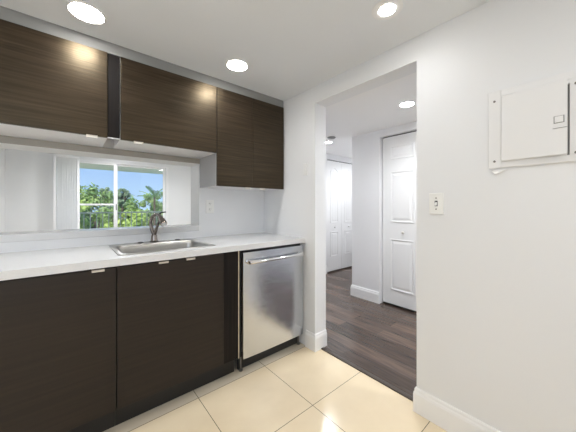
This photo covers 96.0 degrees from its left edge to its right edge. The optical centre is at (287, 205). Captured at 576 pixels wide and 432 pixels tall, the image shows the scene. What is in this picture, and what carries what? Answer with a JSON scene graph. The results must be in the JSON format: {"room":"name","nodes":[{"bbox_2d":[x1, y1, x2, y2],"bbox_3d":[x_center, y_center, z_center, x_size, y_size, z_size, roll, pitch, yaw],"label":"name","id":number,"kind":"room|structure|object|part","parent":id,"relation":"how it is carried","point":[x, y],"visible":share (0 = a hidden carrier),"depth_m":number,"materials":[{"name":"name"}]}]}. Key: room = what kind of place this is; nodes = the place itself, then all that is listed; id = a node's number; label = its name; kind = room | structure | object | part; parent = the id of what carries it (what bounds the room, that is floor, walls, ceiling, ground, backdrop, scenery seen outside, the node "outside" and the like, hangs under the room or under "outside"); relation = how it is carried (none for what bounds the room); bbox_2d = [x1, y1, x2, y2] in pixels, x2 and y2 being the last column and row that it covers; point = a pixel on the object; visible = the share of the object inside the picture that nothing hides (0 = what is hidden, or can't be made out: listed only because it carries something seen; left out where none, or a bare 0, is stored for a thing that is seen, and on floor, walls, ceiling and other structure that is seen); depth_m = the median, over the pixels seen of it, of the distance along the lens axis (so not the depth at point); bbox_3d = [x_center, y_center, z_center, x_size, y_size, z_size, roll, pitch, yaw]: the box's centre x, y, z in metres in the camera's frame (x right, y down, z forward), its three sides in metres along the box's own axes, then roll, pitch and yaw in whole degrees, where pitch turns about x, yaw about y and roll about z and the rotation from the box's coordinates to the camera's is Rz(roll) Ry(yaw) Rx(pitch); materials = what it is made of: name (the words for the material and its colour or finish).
{"room":"kitchen","nodes":[
{"label":"kitchen","id":0,"kind":"room"},
{"bbox_2d":[0,148,4,232],"bbox_3d":[-3.451,0.114,2.720,0.160,2.260,3.800,0,0,-40],"label":"wall","id":1,"kind":"structure","parent":0,"point":[2,151],"depth_m":4.06,"materials":[{"name":"white paint"}]},
{"bbox_2d":[5,149,190,231],"bbox_3d":[-3.407,0.114,5.338,3.600,2.260,0.150,0,0,-40],"label":"wall","id":2,"kind":"structure","parent":0,"point":[28,174],"depth_m":4.47,"materials":[{"name":"white paint"}]},
{"bbox_2d":[53,156,167,229],"bbox_3d":[-3.431,0.155,5.220,1.916,2.058,0.240,0,0,-40],"label":"window","id":3,"kind":"structure","parent":2,"relation":"in","point":[115,164],"depth_m":5.20,"materials":[{"name":"white metal"}]},
{"bbox_2d":[56,154,79,229],"bbox_3d":[-3.964,0.119,4.677,0.320,2.070,0.055,0,0,-40],"label":"vertical blind","id":4,"kind":"object","parent":3,"relation":"attached to","point":[68,166],"visible":0.73,"depth_m":4.68,"materials":[{"name":"white plastic"}]},
{"bbox_3d":[-3.967,-0.896,4.674,0.312,0.040,0.055,0,0,-40],"label":"head rail","id":5,"kind":"part","parent":4,"relation":"part of","materials":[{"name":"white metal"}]},
{"bbox_3d":[-3.805,0.155,4.941,0.900,1.998,0.035,0,0,-40],"label":"sash","id":6,"kind":"part","parent":3,"relation":"part of","materials":[{"name":"glass"}]},
{"bbox_3d":[-3.151,0.155,5.550,0.964,1.998,0.035,0,0,-40],"label":"sash","id":7,"kind":"part","parent":3,"relation":"part of","materials":[{"name":"clear glass"}]},
{"bbox_2d":[80,163,162,173],"bbox_3d":[-3.577,-1.051,6.240,5.500,0.330,1.450,0,0,-40],"label":"ceiling","id":8,"kind":"structure","parent":0,"point":[82,165],"depth_m":6.12,"materials":[{"name":"white paint"}]},
{"bbox_2d":[0,135,263,252],"bbox_3d":[-1.792,-0.017,1.502,4.131,2.522,0.200,0,0,-40],"label":"wall","id":9,"kind":"structure","parent":0,"point":[236,212],"depth_m":2.27,"materials":[{"name":"white paint"}]},
{"bbox_2d":[0,19,119,146],"bbox_3d":[-1.452,-0.649,1.422,0.858,0.521,0.355,0,0,-40],"label":"upper cabinet","id":10,"kind":"object","parent":9,"relation":"attached to","point":[53,88],"depth_m":1.40,"materials":[{"name":"brown wood"}]},
{"bbox_3d":[-1.125,-0.397,1.487,0.052,0.016,0.032,0,0,-40],"label":"handle","id":11,"kind":"part","parent":10,"relation":"part of","materials":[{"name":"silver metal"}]},
{"bbox_3d":[-1.060,-0.659,1.575,0.061,0.501,0.022,0,0,-40],"label":"cabinet filler","id":12,"kind":"part","parent":10,"relation":"part of","materials":[{"name":"brown wood"}]},
{"bbox_2d":[0,6,282,106],"bbox_3d":[-0.870,-0.945,1.726,2.141,0.066,0.022,0,0,-40],"label":"strip","id":13,"kind":"object","parent":10,"relation":"attached to","point":[7,14],"visible":0.89,"depth_m":1.58,"materials":[{"name":"grey paint"}]},
{"bbox_2d":[0,224,198,242],"bbox_3d":[-1.501,0.190,1.754,1.741,0.045,0.219,0,0,-40],"label":"ledge","id":14,"kind":"object","parent":9,"relation":"attached to","point":[5,237],"visible":1,"depth_m":1.77,"materials":[{"name":"white stone"}]},
{"bbox_2d":[0,135,199,163],"bbox_3d":[-1.430,-0.384,1.672,1.745,0.042,0.006,0,0,-40],"label":"fascia","id":15,"kind":"object","parent":9,"relation":"attached to","point":[3,139],"visible":1,"depth_m":1.75,"materials":[{"name":"grey paint"}]},
{"bbox_2d":[113,57,216,158],"bbox_3d":[-0.885,-0.649,1.900,0.622,0.521,0.355,0,0,-40],"label":"upper cabinet","id":16,"kind":"object","parent":9,"relation":"attached to","point":[163,112],"visible":0.94,"depth_m":1.76,"materials":[{"name":"dark wood veneer"},{"name":"white melamine"}]},
{"bbox_2d":[206,200,213,212],"bbox_3d":[-0.690,0.006,2.292,0.074,0.116,0.009,0,0,-40],"label":"wall outlet","id":17,"kind":"object","parent":9,"relation":"attached to","point":[209,203],"visible":1,"depth_m":2.29,"materials":[{"name":"white plastic"}]},
{"bbox_2d":[200,87,283,190],"bbox_3d":[-0.395,-0.524,2.312,0.658,0.772,0.355,0,0,-40],"label":"upper cabinet","id":18,"kind":"object","parent":9,"relation":"attached to","point":[249,155],"visible":0.93,"depth_m":2.16,"materials":[{"name":"brown wood"}]},
{"bbox_3d":[-0.658,-0.533,2.115,0.001,0.754,0.319,0,0,-40],"label":"panel","id":19,"kind":"part","parent":18,"relation":"part of","materials":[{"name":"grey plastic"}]},
{"bbox_3d":[-0.424,-0.532,2.089,0.320,0.756,0.019,0,0,-40],"label":"door","id":20,"kind":"part","parent":18,"relation":"part of","materials":[{"name":"brown wood"}]},
{"bbox_3d":[-0.173,-0.532,2.300,0.333,0.756,0.019,0,0,-40],"label":"door","id":21,"kind":"part","parent":18,"relation":"part of","materials":[{"name":"brown wood"}]},
{"bbox_2d":[0,0,489,101],"bbox_3d":[-0.716,-1.128,0.121,4.000,0.300,3.300,0,0,-40],"label":"ceiling","id":22,"kind":"structure","parent":0,"point":[289,48],"depth_m":1.44,"materials":[{"name":"white paint"}]},
{"bbox_2d":[66,0,105,23],"bbox_3d":[-1.018,-0.974,1.310,0.162,0.007,0.162,0,0,-40],"label":"recessed light","id":23,"kind":"object","parent":22,"relation":"in","point":[86,12],"visible":1,"depth_m":1.30,"materials":[{"name":"white paint"}]},
{"bbox_2d":[226,59,248,70],"bbox_3d":[-0.352,-0.974,1.798,0.156,0.007,0.156,0,0,-40],"label":"recessed light","id":24,"kind":"object","parent":22,"relation":"in","point":[233,64],"visible":1,"depth_m":1.79,"materials":[{"name":"white paint"}]},
{"bbox_2d":[372,0,402,19],"bbox_3d":[0.492,-0.974,1.287,0.146,0.007,0.146,0,0,-40],"label":"recessed light","id":25,"kind":"object","parent":22,"relation":"in","point":[384,9],"visible":1,"depth_m":1.28,"materials":[{"name":"white paint"}]},
{"bbox_2d":[103,266,446,431],"bbox_3d":[0.135,1.212,1.751,7.400,0.064,4.700,0,0,-40],"label":"floor","id":26,"kind":"structure","parent":0,"point":[295,388],"depth_m":1.68,"materials":[{"name":"tile"}]},
{"bbox_2d":[0,266,115,431],"bbox_3d":[-1.388,0.747,1.307,0.810,0.872,0.613,0,0,-40],"label":"base cabinet","id":27,"kind":"object","parent":26,"relation":"on","point":[58,331],"visible":0.92,"depth_m":1.20,"materials":[{"name":"dark wood veneer"},{"name":"brushed metal"}]},
{"bbox_3d":[-0.950,0.321,1.296,0.052,0.013,0.032,0,0,-40],"label":"handle","id":28,"kind":"part","parent":27,"relation":"part of","materials":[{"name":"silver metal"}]},
{"bbox_2d":[0,232,304,280],"bbox_3d":[-0.874,0.291,1.741,2.154,0.038,0.614,0,0,-40],"label":"countertop","id":29,"kind":"structure","parent":27,"relation":"on","point":[13,265],"depth_m":1.45,"materials":[{"name":"white stone"}]},
{"bbox_2d":[149,211,166,241],"bbox_3d":[-0.923,0.152,1.871,0.234,0.225,0.082,0,0,41],"label":"faucet","id":30,"kind":"object","parent":29,"relation":"on","point":[161,220],"visible":1,"depth_m":1.90,"materials":[{"name":"grey metal"}]},
{"bbox_3d":[-0.954,0.137,1.884,0.152,0.174,0.045,0,0,34],"label":"spout","id":31,"kind":"part","parent":30,"relation":"part of","materials":[{"name":"grey metal"}]},
{"bbox_3d":[-0.970,0.164,1.910,0.072,0.133,0.025,0,0,28],"label":"stem","id":32,"kind":"part","parent":30,"relation":"part of","materials":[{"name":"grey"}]},
{"bbox_2d":[109,238,215,265],"bbox_3d":[-0.859,0.354,1.774,0.570,0.190,0.485,0,0,-40],"label":"sink","id":33,"kind":"object","parent":29,"relation":"in","point":[177,244],"visible":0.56,"depth_m":1.84,"materials":[{"name":"silver metal"}]},
{"bbox_2d":[115,251,238,425],"bbox_3d":[-0.802,0.747,1.800,0.719,0.872,0.613,0,0,-40],"label":"base cabinet","id":34,"kind":"object","parent":26,"relation":"on","point":[177,320],"visible":0.79,"depth_m":1.53,"materials":[{"name":"dark wood veneer"},{"name":"brushed metal"}]},
{"bbox_3d":[-0.718,0.321,1.491,0.052,0.013,0.032,0,0,-40],"label":"handle","id":35,"kind":"part","parent":34,"relation":"part of","materials":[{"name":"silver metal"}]},
{"bbox_3d":[-0.393,0.686,1.778,0.108,0.748,0.017,0,0,-40],"label":"filler panel","id":36,"kind":"part","parent":34,"relation":"part of","materials":[{"name":"brown wood"}]},
{"bbox_2d":[237,243,303,371],"bbox_3d":[-0.264,0.750,2.213,0.597,0.868,0.640,0,0,-40],"label":"dishwasher","id":37,"kind":"object","parent":26,"relation":"on","point":[270,278],"visible":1,"depth_m":1.97,"materials":[{"name":"silver metal"}]},
{"bbox_3d":[-0.137,1.132,2.059,0.594,0.092,0.018,0,0,-40],"label":"kick plate","id":38,"kind":"part","parent":37,"relation":"part of","materials":[{"name":"black plastic"}]},
{"bbox_3d":[-0.072,0.399,1.996,0.544,0.036,0.062,0,0,-40],"label":"handle","id":39,"kind":"part","parent":37,"relation":"part of","materials":[{"name":"silver metal"}]},
{"bbox_2d":[321,347,412,400],"bbox_3d":[0.538,1.204,1.852,0.032,0.059,0.806,0,0,-40],"label":"threshold","id":40,"kind":"object","parent":26,"relation":"on","point":[351,364],"visible":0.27,"depth_m":1.80,"materials":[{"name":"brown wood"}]},
{"bbox_2d":[326,153,351,265],"bbox_3d":[0.389,0.164,4.657,3.269,2.160,0.580,0,0,-40],"label":"wall","id":41,"kind":"structure","parent":0,"point":[328,156],"depth_m":4.57,"materials":[{"name":"white paint"}]},
{"bbox_2d":[327,160,351,271],"bbox_3d":[0.984,0.169,4.811,0.810,1.978,0.090,0,0,-40],"label":"door","id":42,"kind":"structure","parent":41,"relation":"in","point":[339,174],"depth_m":4.77,"materials":[{"name":"white paint"}]},
{"bbox_2d":[326,72,416,157],"bbox_3d":[1.715,-1.096,3.080,3.269,0.360,4.700,0,0,-40],"label":"ceiling","id":43,"kind":"structure","parent":0,"point":[378,108],"depth_m":2.54,"materials":[{"name":"white paint"}]},
{"bbox_2d":[399,101,414,106],"bbox_3d":[1.068,-0.912,2.327,0.134,0.007,0.134,0,0,-40],"label":"recessed light","id":44,"kind":"object","parent":43,"relation":"in","point":[407,103],"visible":1,"depth_m":2.32,"materials":[{"name":"white paint"}]},
{"bbox_2d":[352,121,416,302],"bbox_3d":[2.663,0.134,2.885,2.070,2.100,3.179,0,0,-40],"label":"wall","id":45,"kind":"structure","parent":0,"point":[367,149],"depth_m":3.25,"materials":[{"name":"white paint"}]},
{"bbox_2d":[350,285,379,303],"bbox_3d":[1.721,1.111,3.916,1.984,0.138,0.414,0,0,-40],"label":"baseboard","id":46,"kind":"structure","parent":45,"relation":"attached to","point":[367,294],"depth_m":3.26,"materials":[{"name":"white paint"}]},
{"bbox_2d":[383,130,416,310],"bbox_3d":[1.463,0.162,2.789,0.070,1.992,0.959,0,0,-40],"label":"door","id":47,"kind":"structure","parent":45,"relation":"in","point":[399,150],"depth_m":2.99,"materials":[{"name":"white paint"}]},
{"bbox_2d":[264,0,575,431],"bbox_3d":[0.865,-0.017,1.450,0.131,2.522,3.300,0,0,-40],"label":"wall","id":48,"kind":"structure","parent":0,"point":[496,271],"depth_m":1.26,"materials":[{"name":"white paint"}]},
{"bbox_2d":[305,329,326,351],"bbox_3d":[0.237,1.115,2.186,0.145,0.138,0.116,0,0,-40],"label":"baseboard","id":49,"kind":"structure","parent":48,"relation":"attached to","point":[314,342],"depth_m":2.14,"materials":[{"name":"white paint"}]},
{"bbox_2d":[429,193,443,213],"bbox_3d":[0.803,-0.013,1.407,0.018,0.115,0.073,0,0,-40],"label":"light switch","id":50,"kind":"object","parent":48,"relation":"attached to","point":[436,200],"visible":1,"depth_m":1.41,"materials":[{"name":"white plastic"}]},
{"bbox_2d":[413,386,500,431],"bbox_3d":[1.350,1.115,0.863,0.145,0.138,1.777,0,0,-40],"label":"baseboard","id":51,"kind":"structure","parent":48,"relation":"attached to","point":[449,418],"depth_m":1.37,"materials":[{"name":"white paint"}]},
{"bbox_2d":[491,169,507,173],"bbox_3d":[0.978,-0.159,1.200,0.018,0.023,0.061,0,0,-40],"label":"chip","id":52,"kind":"object","parent":48,"relation":"attached to","point":[493,171],"visible":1,"depth_m":1.21,"materials":[{"name":"white paint"}]},
{"bbox_2d":[488,70,575,168],"bbox_3d":[1.043,-0.356,1.113,0.030,0.359,0.298,0,0,-40],"label":"electrical panel","id":53,"kind":"object","parent":48,"relation":"attached to","point":[534,122],"visible":1,"depth_m":1.10,"materials":[{"name":"white paint"}]},
{"bbox_3d":[1.044,-0.355,1.107,0.006,0.296,0.206,0,0,-37],"label":"door","id":54,"kind":"part","parent":53,"relation":"part of","materials":[{"name":"white paint"}]},
{"bbox_3d":[-3.594,1.284,6.259,5.500,0.200,1.500,0,0,-40],"label":"floor","id":55,"kind":"structure","parent":0,"visible":0},
{"bbox_2d":[80,211,162,228],"bbox_3d":[-3.983,0.664,6.722,5.300,1.040,0.050,0,0,-40],"label":"balcony railing","id":56,"kind":"object","parent":55,"relation":"on","point":[141,212],"visible":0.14,"depth_m":6.52,"materials":[{"name":"grey metal"}]},
{"bbox_3d":[-3.983,0.162,6.722,5.300,0.035,0.050,0,0,-40],"label":"rail","id":57,"kind":"part","parent":56,"relation":"part of","materials":[{"name":"grey metal"}]},
{"label":"outside","id":58,"kind":"structure","parent":0,"visible":0},
{"bbox_3d":[-33.220,8.284,57.392,140.000,0.200,113.800,0,0,-40],"label":"ground","id":59,"kind":"structure","parent":58,"visible":0},
{"bbox_2d":[80,185,94,228],"bbox_3d":[-10.558,3.164,12.077,2.634,10.051,2.772,0,0,-40],"label":"leafy tree","id":60,"kind":"object","parent":59,"relation":"on","point":[82,201],"visible":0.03,"depth_m":12.21,"materials":[{"name":"green plant"}]},
{"bbox_2d":[80,182,113,228],"bbox_3d":[-11.286,3.383,15.380,2.669,9.615,3.230,0,0,-40],"label":"leafy tree","id":61,"kind":"object","parent":59,"relation":"on","point":[91,192],"visible":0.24,"depth_m":15.14,"materials":[{"name":"green plant"}]},
{"bbox_2d":[98,187,113,222],"bbox_3d":[-12.684,3.420,18.046,1.122,9.539,1.131,0,0,19],"label":"leafy tree","id":62,"kind":"object","parent":59,"relation":"on","point":[106,188],"visible":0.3,"depth_m":17.94,"materials":[{"name":"green plant"}]},
{"bbox_2d":[97,194,133,227],"bbox_3d":[-17.192,3.508,25.149,6.532,9.373,6.078,0,0,-40],"label":"leafy tree","id":63,"kind":"object","parent":59,"relation":"on","point":[130,199],"visible":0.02,"depth_m":24.87,"materials":[{"name":"green plant"}]},
{"bbox_2d":[100,208,148,227],"bbox_3d":[-8.586,4.153,13.893,2.274,8.076,2.456,0,0,-19],"label":"leafy tree","id":64,"kind":"object","parent":59,"relation":"on","point":[128,215],"visible":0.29,"depth_m":13.41,"materials":[{"name":"green plant"}]},
{"bbox_2d":[118,188,130,219],"bbox_3d":[-13.424,3.364,21.085,1.271,9.650,1.134,0,0,-40],"label":"leafy tree","id":65,"kind":"object","parent":59,"relation":"on","point":[125,193],"visible":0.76,"depth_m":20.99,"materials":[{"name":"green plant"}]},
{"bbox_2d":[123,193,162,221],"bbox_3d":[-10.708,3.576,19.762,3.199,9.230,3.751,0,0,-40],"label":"leafy tree","id":66,"kind":"object","parent":59,"relation":"on","point":[132,204],"visible":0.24,"depth_m":19.28,"materials":[{"name":"green plant"}]},
{"bbox_2d":[138,186,162,225],"bbox_3d":[-8.865,3.444,16.894,1.807,9.483,1.986,0,0,-40],"label":"palm tree","id":67,"kind":"object","parent":59,"relation":"on","point":[151,191],"visible":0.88,"depth_m":16.90,"materials":[{"name":"green plant"}]},
{"bbox_2d":[148,191,162,220],"bbox_3d":[-11.872,3.396,24.142,3.280,9.588,3.058,0,0,-40],"label":"leafy tree","id":68,"kind":"object","parent":59,"relation":"on","point":[159,196],"visible":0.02,"depth_m":23.93,"materials":[{"name":"green plant"}]}
]}

